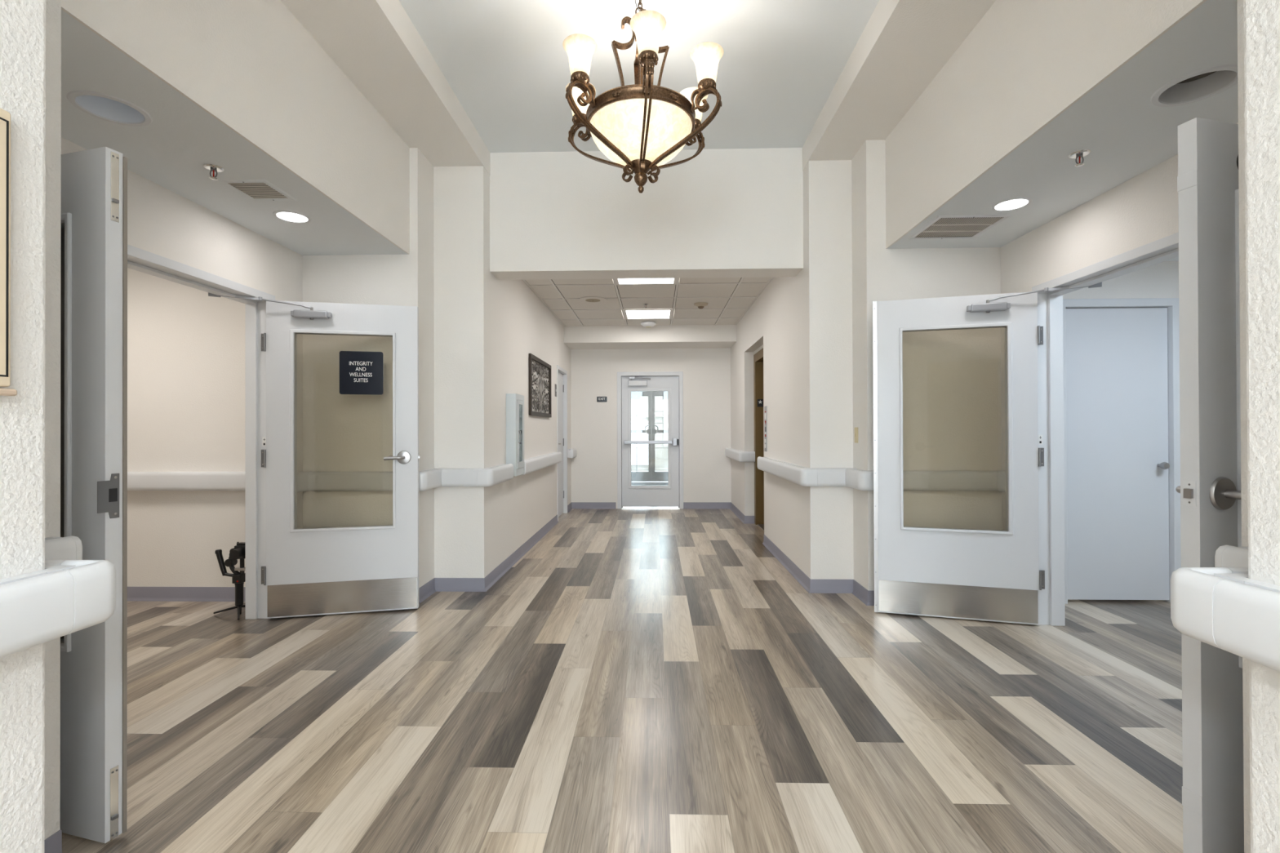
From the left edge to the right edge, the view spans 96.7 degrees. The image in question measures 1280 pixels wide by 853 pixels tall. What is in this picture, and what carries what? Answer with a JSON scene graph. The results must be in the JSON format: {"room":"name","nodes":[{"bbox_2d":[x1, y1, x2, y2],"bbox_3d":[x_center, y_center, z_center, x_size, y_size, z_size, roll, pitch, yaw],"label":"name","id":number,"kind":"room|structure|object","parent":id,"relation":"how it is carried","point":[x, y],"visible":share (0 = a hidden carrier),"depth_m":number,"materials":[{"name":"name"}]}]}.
{"room":"care home corridor","nodes":[
{"label":"care home corridor","id":0,"kind":"room"},
{"bbox_2d":[0,0,45,852],"bbox_3d":[-1.530,-0.555,-0.100,0.390,3.620,2.712,0,0,2],"label":"wall","id":1,"kind":"structure","parent":0,"point":[22,22],"depth_m":1.20,"materials":[{"name":"white paint"}]},
{"bbox_2d":[0,107,17,395],"bbox_3d":[-1.297,-0.353,0.821,0.023,0.578,0.697,0,0,2],"label":"picture frame","id":2,"kind":"object","parent":1,"relation":"attached to","point":[5,116],"visible":1,"depth_m":1.15,"materials":[{"name":"beige"}]},
{"bbox_2d":[44,829,62,852],"bbox_3d":[-1.509,1.205,0.085,0.410,0.101,3.100,0,0,2],"label":"baseboard","id":3,"kind":"structure","parent":1,"relation":"attached to","point":[53,844],"depth_m":1.62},
{"bbox_2d":[0,535,115,657],"bbox_3d":[-1.476,0.372,0.103,0.481,0.140,3.030,0,0,2],"label":"handrail","id":4,"kind":"object","parent":1,"relation":"attached to","point":[73,593],"visible":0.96,"depth_m":1.19,"materials":[{"name":"white plastic"}]},
{"bbox_2d":[44,0,61,839],"bbox_3d":[-2.145,-0.552,0.111,0.850,3.620,3.100,0,0,2],"label":"wall","id":5,"kind":"structure","parent":0,"point":[53,7],"depth_m":1.63,"materials":[{"name":"white paint"}]},
{"bbox_2d":[60,146,127,843],"bbox_3d":[-2.074,0.205,1.853,0.988,2.096,0.076,0,0,15],"label":"door","id":6,"kind":"structure","parent":5,"relation":"in","point":[94,265],"depth_m":1.74,"materials":[{"name":"white"}]},
{"bbox_2d":[61,137,302,528],"bbox_3d":[-2.572,-0.092,2.661,0.145,2.725,3.180,0,0,2],"label":"wall","id":7,"kind":"structure","parent":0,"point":[162,222],"depth_m":3.30,"materials":[{"name":"white paint"}]},
{"bbox_2d":[61,9,408,255],"bbox_3d":[-2.133,-1.254,2.905,0.828,0.001,2.520,0,0,2],"label":"ceiling","id":8,"kind":"structure","parent":0,"point":[171,152],"depth_m":2.62,"materials":[{"name":"white paint"}]},
{"bbox_2d":[66,89,152,126],"bbox_3d":[-2.094,-1.297,2.253,0.250,0.091,0.250,0,0,2],"label":"recessed light","id":9,"kind":"object","parent":8,"relation":"in","point":[103,106],"visible":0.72,"depth_m":2.30,"materials":[{"name":"white"}]},
{"bbox_2d":[202,164,224,180],"bbox_3d":[-2.070,-1.227,2.763,0.084,0.056,0.084,0,0,2],"label":"sprinkler","id":10,"kind":"object","parent":8,"relation":"attached to","point":[214,168],"visible":1,"depth_m":2.76,"materials":[{"name":"silver metal"}]},
{"bbox_2d":[217,179,297,200],"bbox_3d":[-2.023,-1.250,3.022,0.250,0.009,0.260,0,0,2],"label":"ceiling vent","id":11,"kind":"object","parent":8,"relation":"in","point":[255,188],"visible":0.99,"depth_m":3.00,"materials":[{"name":"white metal"}]},
{"bbox_2d":[272,209,311,222],"bbox_3d":[-2.073,-1.249,3.393,0.196,0.006,0.196,0,0,2],"label":"recessed light","id":12,"kind":"object","parent":8,"relation":"in","point":[286,215],"visible":1,"depth_m":3.39,"materials":[{"name":"white"}]},
{"bbox_2d":[61,0,409,254],"bbox_3d":[-2.179,-1.802,2.808,0.935,1.095,2.880,0,0,2],"label":"wall","id":13,"kind":"structure","parent":0,"point":[251,65],"depth_m":2.67,"materials":[{"name":"white paint"}]},
{"bbox_2d":[127,244,275,619],"bbox_3d":[-2.564,0.194,2.860,0.167,2.156,1.950,0,0,2],"label":"door frame","id":14,"kind":"structure","parent":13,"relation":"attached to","point":[138,260],"depth_m":3.77,"materials":[{"name":"white metal"}]},
{"bbox_2d":[127,147,434,587],"bbox_3d":[-3.590,-0.527,4.546,3.980,3.620,0.730,0,0,2],"label":"wall","id":15,"kind":"structure","parent":0,"point":[186,396],"depth_m":4.19,"materials":[{"name":"white paint"}]},
{"bbox_2d":[127,471,245,490],"bbox_3d":[-4.027,0.400,4.163,2.720,0.140,0.091,0,0,2],"label":"handrail","id":16,"kind":"object","parent":15,"relation":"attached to","point":[136,481],"visible":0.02,"depth_m":4.10,"materials":[{"name":"white plastic"}]},
{"bbox_2d":[127,586,245,601],"bbox_3d":[-4.056,1.232,4.196,2.915,0.101,0.020,0,0,2],"label":"baseboard","id":17,"kind":"structure","parent":15,"relation":"attached to","point":[134,593],"depth_m":4.18,"materials":[{"name":"grey rubber"}]},
{"bbox_2d":[208,292,420,618],"bbox_3d":[-2.119,0.214,3.798,1.217,2.098,0.213,0,0,-19],"label":"door","id":18,"kind":"structure","parent":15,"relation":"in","point":[334,570],"depth_m":3.83,"materials":[{"name":"white"}]},
{"bbox_2d":[339,351,383,395],"bbox_3d":[-1.903,-0.366,3.887,0.276,0.294,0.008,0,0,-13],"label":"door sign","id":19,"kind":"object","parent":18,"relation":"attached to","point":[360,372],"visible":1,"depth_m":3.88,"materials":[{"name":"black plastic"}]},
{"bbox_2d":[280,0,490,175],"bbox_3d":[-1.615,-2.197,1.709,0.654,0.320,6.310,0,0,2],"label":"beam","id":20,"kind":"structure","parent":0,"point":[375,44],"depth_m":3.28,"materials":[{"name":"white paint"}]},
{"bbox_2d":[433,165,499,577],"bbox_3d":[-1.402,-0.534,4.637,0.390,3.620,0.430,0,0,2],"label":"wall column","id":21,"kind":"structure","parent":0,"point":[467,518],"depth_m":4.42,"materials":[{"name":"white paint"}]},
{"bbox_2d":[297,463,513,492],"bbox_3d":[-1.701,0.393,4.290,1.753,0.140,0.596,0,0,-34],"label":"handrail","id":22,"kind":"object","parent":21,"relation":"attached to","point":[311,481],"visible":0.81,"depth_m":4.06,"materials":[{"name":"white plastic"}]},
{"bbox_2d":[498,280,571,564],"bbox_3d":[-1.212,-0.213,6.991,0.140,3.000,4.290,0,0,2],"label":"wall","id":23,"kind":"structure","parent":0,"point":[528,502],"depth_m":5.97,"materials":[{"name":"white paint"}]},
{"bbox_2d":[418,514,558,603],"bbox_3d":[-1.325,1.230,5.577,1.098,0.101,4.088,0,0,21],"label":"baseboard","id":24,"kind":"structure","parent":23,"relation":"attached to","point":[436,584],"depth_m":4.41,"materials":[{"name":"grey rubber"}]},
{"bbox_2d":[506,393,524,475],"bbox_3d":[-1.130,0.075,5.222,0.115,0.735,0.320,0,0,2],"label":"fire extinguisher cabinet","id":25,"kind":"object","parent":23,"relation":"attached to","point":[514,402],"visible":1,"depth_m":5.07,"materials":[{"name":"white metal"}]},
{"bbox_2d":[528,353,551,417],"bbox_3d":[-1.140,-0.441,6.555,0.026,0.650,1.170,0,0,2],"label":"wall art","id":26,"kind":"object","parent":23,"relation":"attached to","point":[541,364],"visible":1,"depth_m":6.45,"materials":[{"name":"brown metal"}]},
{"bbox_2d":[520,452,561,475],"bbox_3d":[-1.108,0.401,6.491,0.091,0.140,2.120,0,0,2],"label":"handrail","id":27,"kind":"object","parent":23,"relation":"attached to","point":[531,464],"visible":0.75,"depth_m":6.20,"materials":[{"name":"white plastic"}]},
{"bbox_2d":[555,384,556,396],"bbox_3d":[-1.123,-0.481,7.590,0.006,0.164,0.110,0,0,2],"label":"room sign","id":28,"kind":"object","parent":23,"relation":"attached to","point":[555,384],"visible":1,"depth_m":7.58,"materials":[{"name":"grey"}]},
{"bbox_2d":[558,372,564,516],"bbox_3d":[-1.142,0.253,8.130,0.104,2.054,0.764,0,0,2],"label":"door","id":29,"kind":"structure","parent":23,"relation":"in","point":[561,386],"depth_m":8.29,"materials":[{"name":"white"}]},
{"bbox_2d":[556,364,567,521],"bbox_3d":[-1.155,0.230,8.118,0.110,2.123,0.846,0,0,2],"label":"trim","id":30,"kind":"structure","parent":23,"relation":"attached to","point":[559,369],"depth_m":8.49,"materials":[{"name":"white"}]},
{"bbox_2d":[567,448,577,458],"bbox_3d":[-1.046,0.411,8.770,0.091,0.140,0.400,0,0,2],"label":"handrail","id":31,"kind":"object","parent":23,"relation":"attached to","point":[571,453],"visible":0.98,"depth_m":8.57,"materials":[{"name":"white plastic"}]},
{"bbox_2d":[62,508,1182,852],"bbox_3d":[0.083,1.256,1.403,11.718,0.001,15.220,0,0,2],"label":"floor","id":32,"kind":"structure","parent":0,"point":[637,680],"depth_m":2.47,"materials":[{"name":"plastic"}]},
{"bbox_2d":[213,542,245,620],"bbox_3d":[-2.759,1.030,3.878,0.266,0.494,0.291,0,0,2],"label":"stabilizer","id":33,"kind":"object","parent":32,"relation":"on","point":[238,552],"visible":0.93,"depth_m":3.85,"materials":[{"name":"black plastic"}]},
{"bbox_2d":[399,0,879,152],"bbox_3d":[-0.039,-2.277,1.617,2.710,0.100,6.410,0,0,2],"label":"ceiling","id":34,"kind":"structure","parent":0,"point":[506,62],"depth_m":3.42,"materials":[{"name":"white paint"}]},
{"bbox_2d":[562,0,724,193],"bbox_3d":[0.003,-1.718,2.879,0.806,1.006,0.851,0,0,2],"label":"chandelier","id":35,"kind":"object","parent":34,"relation":"hanging from","point":[641,126],"visible":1,"depth_m":2.70,"materials":[{"name":"brown metal"}]},
{"bbox_2d":[802,0,995,170],"bbox_3d":[1.545,-2.208,1.624,0.664,0.320,6.310,0,0,2],"label":"beam","id":36,"kind":"structure","parent":34,"relation":"attached to","point":[904,45],"depth_m":3.27,"materials":[{"name":"white paint"}]},
{"bbox_2d":[551,278,741,324],"bbox_3d":[0.098,-1.516,6.587,2.710,0.038,3.640,0,0,2],"label":"ceiling","id":37,"kind":"structure","parent":0,"point":[740,278],"depth_m":6.80,"materials":[{"name":"grey"}]},
{"bbox_2d":[489,147,803,279],"bbox_3d":[0.046,-1.801,4.689,2.710,1.095,0.260,0,0,2],"label":"wall","id":38,"kind":"structure","parent":0,"point":[726,212],"depth_m":4.56,"materials":[{"name":"white paint"}]},
{"bbox_2d":[525,277,770,326],"bbox_3d":[0.097,-1.486,6.547,2.477,0.017,3.467,0,0,2],"label":"tile","id":39,"kind":"structure","parent":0,"point":[616,317],"depth_m":6.61,"materials":[{"name":"white tile"}]},
{"bbox_2d":[577,297,607,303],"bbox_3d":[-0.548,-1.465,6.624,0.344,0.011,0.344,0,0,2],"label":"ceiling speaker","id":40,"kind":"object","parent":39,"relation":"attached to","point":[584,300],"visible":1,"depth_m":6.60,"materials":[{"name":"plastic"}]},
{"bbox_2d":[585,298,599,302],"bbox_3d":[-0.548,-1.464,6.624,0.172,0.009,0.172,0,0,2],"label":"grille","id":41,"kind":"object","parent":40,"relation":"attached to","point":[586,300],"depth_m":6.60,"materials":[{"name":"beige metal"}]},
{"bbox_2d":[614,278,676,284],"bbox_3d":[0.058,-1.478,5.611,0.620,0.006,0.594,0,0,2],"label":"ceiling light panel","id":42,"kind":"object","parent":39,"relation":"attached to","point":[623,281],"visible":0.4,"depth_m":5.78,"materials":[{"name":"white plastic"}]},
{"bbox_2d":[623,309,672,319],"bbox_3d":[0.108,-1.470,7.465,0.620,0.006,0.594,0,0,2],"label":"ceiling light panel","id":43,"kind":"object","parent":39,"relation":"attached to","point":[651,313],"visible":1,"depth_m":7.46,"materials":[{"name":"white plastic"}]},
{"bbox_2d":[640,321,656,327],"bbox_3d":[0.119,-1.436,8.036,0.220,0.063,0.220,0,0,2],"label":"dome","id":44,"kind":"object","parent":39,"relation":"attached to","point":[646,324],"visible":1,"depth_m":7.97,"materials":[{"name":"white plastic"}]},
{"bbox_2d":[693,302,707,308],"bbox_3d":[0.732,-1.445,6.839,0.172,0.058,0.172,0,0,2],"label":"smoke detector","id":45,"kind":"object","parent":39,"relation":"attached to","point":[700,304],"visible":1,"depth_m":6.80,"materials":[{"name":"beige plastic"}]},
{"bbox_2d":[564,324,736,349],"bbox_3d":[0.153,-1.468,8.621,2.550,0.485,0.690,0,0,2],"label":"beam","id":46,"kind":"structure","parent":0,"point":[673,336],"depth_m":8.29,"materials":[{"name":"white paint"}]},
{"bbox_2d":[570,347,731,508],"bbox_3d":[0.168,-0.209,9.020,2.710,3.000,0.160,0,0,2],"label":"wall","id":47,"kind":"structure","parent":0,"point":[707,474],"depth_m":8.94,"materials":[{"name":"white paint"}]},
{"bbox_2d":[567,502,616,512],"bbox_3d":[-0.737,1.243,8.748,0.705,0.101,0.420,0,0,2],"label":"baseboard","id":48,"kind":"structure","parent":47,"relation":"attached to","point":[571,505],"depth_m":8.95,"materials":[{"name":"grey rubber"}]},
{"bbox_2d":[596,396,607,401],"bbox_3d":[-0.599,-0.428,8.958,0.160,0.084,0.007,0,0,2],"label":"exit sign","id":49,"kind":"object","parent":47,"relation":"attached to","point":[598,398],"visible":1,"depth_m":8.96,"materials":[{"name":"black plastic"}]},
{"bbox_2d":[621,376,679,506],"bbox_3d":[0.163,0.231,8.979,0.902,2.050,0.132,0,0,2],"label":"door","id":50,"kind":"structure","parent":47,"relation":"in","point":[632,495],"depth_m":8.98,"materials":[{"name":"white metal"}]},
{"bbox_2d":[617,371,683,508],"bbox_3d":[0.163,0.216,9.016,1.035,2.150,0.184,0,0,2],"label":"trim","id":51,"kind":"structure","parent":47,"relation":"attached to","point":[680,374],"depth_m":8.93,"materials":[{"name":"white"}]},
{"bbox_2d":[631,481,678,506],"bbox_3d":[0.234,1.326,11.252,3.350,0.050,4.480,0,0,2],"label":"floor","id":52,"kind":"structure","parent":0,"point":[633,483],"depth_m":13.04,"materials":[{"name":"grey carpet"}]},
{"bbox_2d":[753,344,763,355],"bbox_3d":[1.563,-0.986,6.862,0.160,0.075,1.365,0,0,2],"label":"wall","id":53,"kind":"structure","parent":0,"point":[759,348],"depth_m":7.14,"materials":[{"name":"white paint"}]},
{"bbox_2d":[730,276,796,565],"bbox_3d":[1.429,-0.223,6.920,0.125,3.000,4.290,0,0,2],"label":"wall","id":54,"kind":"structure","parent":0,"point":[770,322],"depth_m":5.83,"materials":[{"name":"white paint"}]},
{"bbox_2d":[523,277,773,326],"bbox_3d":[0.097,-1.476,6.546,2.510,0.007,3.500,0,0,2],"label":"trim","id":55,"kind":"structure","parent":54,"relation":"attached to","point":[677,284],"depth_m":6.54,"materials":[{"name":"white metal"}]},
{"bbox_2d":[683,502,754,524],"bbox_3d":[1.094,1.234,8.208,0.749,0.101,1.473,0,0,-4],"label":"baseboard","id":56,"kind":"structure","parent":54,"relation":"attached to","point":[744,519],"depth_m":8.90,"materials":[{"name":"grey rubber"}]},
{"bbox_2d":[724,448,755,462],"bbox_3d":[1.418,0.400,8.168,0.210,0.140,1.470,0,0,2],"label":"handrail","id":57,"kind":"object","parent":54,"relation":"attached to","point":[739,455],"visible":1,"depth_m":7.45,"materials":[{"name":"white plastic"}]},
{"bbox_2d":[753,348,764,530],"bbox_3d":[1.560,0.164,6.857,0.140,2.225,1.325,0,0,2],"label":"door","id":58,"kind":"structure","parent":54,"relation":"in","point":[758,357],"depth_m":7.41,"materials":[{"name":"brown wood"}]},
{"bbox_2d":[757,399,763,406],"bbox_3d":[1.565,-0.306,7.406,0.076,0.100,0.006,0,0,2],"label":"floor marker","id":59,"kind":"object","parent":58,"relation":"attached to","point":[760,402],"visible":1,"depth_m":7.41,"materials":[{"name":"black plastic"}]},
{"bbox_2d":[764,405,767,451],"bbox_3d":[1.339,0.024,6.071,0.010,0.480,0.120,0,0,2],"label":"panel","id":60,"kind":"object","parent":54,"relation":"attached to","point":[766,406],"visible":1,"depth_m":6.04,"materials":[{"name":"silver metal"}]},
{"bbox_2d":[762,534,874,605],"bbox_3d":[1.603,1.216,4.737,0.964,0.101,2.817,0,0,-29],"label":"baseboard","id":61,"kind":"structure","parent":54,"relation":"attached to","point":[865,596],"depth_m":4.33,"materials":[{"name":"grey rubber"}]},
{"bbox_2d":[795,160,853,579],"bbox_3d":[1.465,-0.544,4.559,0.325,3.620,0.430,0,0,2],"label":"wall column","id":62,"kind":"structure","parent":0,"point":[824,285],"depth_m":4.35,"materials":[{"name":"white paint"}]},
{"bbox_2d":[757,456,1005,492],"bbox_3d":[1.563,0.384,4.699,1.026,0.140,2.741,0,0,-30],"label":"handrail","id":63,"kind":"object","parent":62,"relation":"attached to","point":[853,477],"visible":0.81,"depth_m":3.95,"materials":[{"name":"white plastic"}]},
{"bbox_2d":[851,139,1002,590],"bbox_3d":[2.090,-0.547,4.393,0.935,3.620,0.730,0,0,2],"label":"wall","id":64,"kind":"structure","parent":0,"point":[952,379],"depth_m":4.03,"materials":[{"name":"white paint"}]},
{"bbox_2d":[854,427,857,443],"bbox_3d":[1.615,0.064,4.258,0.012,0.116,0.072,0,0,2],"label":"light switch","id":65,"kind":"object","parent":64,"relation":"attached to","point":[855,428],"visible":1,"depth_m":4.24,"materials":[{"name":"beige plastic"}]},
{"bbox_2d":[884,0,1207,248],"bbox_3d":[2.174,-1.817,2.643,0.935,1.095,2.975,0,0,2],"label":"wall","id":66,"kind":"structure","parent":0,"point":[1024,63],"depth_m":2.68,"materials":[{"name":"white paint"}]},
{"bbox_2d":[888,0,1238,248],"bbox_3d":[2.142,-1.269,2.741,0.838,0.001,2.615,0,0,2],"label":"ceiling","id":67,"kind":"structure","parent":0,"point":[1126,135],"depth_m":2.50,"materials":[{"name":"white paint"}]},
{"bbox_2d":[907,214,1012,239],"bbox_3d":[2.014,-1.260,3.615,0.440,0.009,0.415,0,0,2],"label":"ceiling vent","id":68,"kind":"object","parent":67,"relation":"in","point":[941,226],"visible":1,"depth_m":3.59,"materials":[{"name":"white metal"}]},
{"bbox_2d":[991,196,1031,211],"bbox_3d":[2.114,-1.264,3.240,0.196,0.006,0.196,0,0,2],"label":"recessed light","id":69,"kind":"object","parent":67,"relation":"in","point":[1013,203],"visible":1,"depth_m":3.23,"materials":[{"name":"white plastic"}]},
{"bbox_2d":[1068,149,1090,167],"bbox_3d":[2.048,-1.242,2.651,0.084,0.056,0.084,0,0,2],"label":"sprinkler","id":70,"kind":"object","parent":67,"relation":"attached to","point":[1081,153],"visible":1,"depth_m":2.65,"materials":[{"name":"silver metal"}]},
{"bbox_2d":[1150,64,1237,106],"bbox_3d":[2.084,-1.312,2.130,0.260,0.091,0.260,0,0,2],"label":"recessed light","id":71,"kind":"object","parent":67,"relation":"in","point":[1200,85],"visible":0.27,"depth_m":2.18,"materials":[{"name":"white metal"}]},
{"bbox_2d":[1000,122,1238,529],"bbox_3d":[2.576,-0.109,2.522,0.135,2.725,3.180,0,0,2],"label":"wall","id":72,"kind":"structure","parent":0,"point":[1142,210],"depth_m":3.16,"materials":[{"name":"white paint"}]},
{"bbox_2d":[1031,231,1178,626],"bbox_3d":[2.581,0.176,2.688,0.157,2.156,1.945,0,0,2],"label":"door frame","id":73,"kind":"structure","parent":72,"relation":"attached to","point":[1050,304],"depth_m":3.59,"materials":[{"name":"white metal"}]},
{"bbox_2d":[872,281,1102,625],"bbox_3d":[2.183,0.199,3.668,1.250,2.098,0.172,0,0,24],"label":"door","id":74,"kind":"structure","parent":73,"relation":"attached to","point":[985,575],"depth_m":3.69,"materials":[{"name":"white"}]},
{"bbox_2d":[1062,261,1178,298],"bbox_3d":[4.249,-0.095,4.084,3.125,2.700,0.125,0,0,2],"label":"wall","id":75,"kind":"structure","parent":0,"point":[1160,280],"depth_m":4.04,"materials":[{"name":"white paint"}]},
{"bbox_2d":[1066,307,1169,599],"bbox_3d":[3.402,0.195,4.056,0.733,2.086,0.115,0,0,2],"label":"door","id":76,"kind":"structure","parent":75,"relation":"in","point":[1117,371],"depth_m":4.07,"materials":[{"name":"white"}]},
{"bbox_2d":[1062,297,1181,604],"bbox_3d":[3.403,0.175,4.104,0.850,2.165,0.150,0,0,2],"label":"trim","id":77,"kind":"structure","parent":75,"relation":"attached to","point":[1171,304],"depth_m":4.03,"materials":[{"name":"white metal"}]},
{"bbox_2d":[1165,256,1178,261],"bbox_3d":[4.202,-1.242,2.493,3.125,0.120,3.200,0,0,2],"label":"ceiling","id":78,"kind":"structure","parent":0,"point":[1176,259],"depth_m":4.01,"materials":[{"name":"white paint"}]},
{"bbox_2d":[1237,0,1250,852],"bbox_3d":[1.970,-0.567,-0.048,0.935,3.620,3.005,0,0,2],"label":"wall","id":79,"kind":"structure","parent":0,"point":[1240,2],"depth_m":1.46,"materials":[{"name":"white paint"}]},
{"bbox_2d":[1175,117,1244,852],"bbox_3d":[2.010,0.191,1.704,0.991,2.096,0.194,0,0,-13],"label":"door","id":80,"kind":"structure","parent":79,"relation":"in","point":[1209,489],"depth_m":1.59,"materials":[{"name":"white metal"}]},
{"bbox_2d":[1243,0,1279,852],"bbox_3d":[1.336,-0.565,-0.196,0.325,3.620,2.675,0,0,2],"label":"wall","id":81,"kind":"structure","parent":0,"point":[1261,17],"depth_m":1.10,"materials":[{"name":"white paint"}]},
{"bbox_2d":[1170,545,1279,671],"bbox_3d":[1.298,0.363,-0.019,0.416,0.140,2.935,0,0,2],"label":"handrail","id":82,"kind":"object","parent":81,"relation":"attached to","point":[1220,606],"visible":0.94,"depth_m":1.10,"materials":[{"name":"white plastic"}]},
{"bbox_3d":[0.286,0.011,13.347,3.050,2.600,0.100,0,0,2],"label":"wall","id":83,"kind":"structure","parent":0,"visible":0},
{"bbox_2d":[631,391,651,481],"bbox_3d":[-0.209,0.223,13.316,0.960,2.120,0.128,0,0,2],"label":"door","id":84,"kind":"structure","parent":83,"relation":"in","point":[635,476],"depth_m":13.32,"materials":[{"name":"grey metal"}]},
{"bbox_2d":[651,391,668,481],"bbox_3d":[0.751,0.219,13.290,0.960,2.120,0.128,0,0,2],"label":"door","id":85,"kind":"structure","parent":83,"relation":"in","point":[655,476],"depth_m":13.31,"materials":[{"name":"grey metal"}]},
{"label":"outside","id":86,"kind":"structure","parent":0,"visible":0},
{"bbox_2d":[631,471,668,471],"bbox_3d":[0.425,1.376,15.538,28.000,0.050,4.100,0,0,2],"label":"ground","id":87,"kind":"structure","parent":86,"point":[631,471],"depth_m":17.23,"materials":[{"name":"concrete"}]},
{"bbox_2d":[631,395,667,471],"bbox_3d":[0.476,0.070,17.583,24.000,2.580,0.420,0,0,2],"label":"building","id":88,"kind":"structure","parent":87,"relation":"on","point":[660,405],"depth_m":17.48,"materials":[{"name":"grey paint"}]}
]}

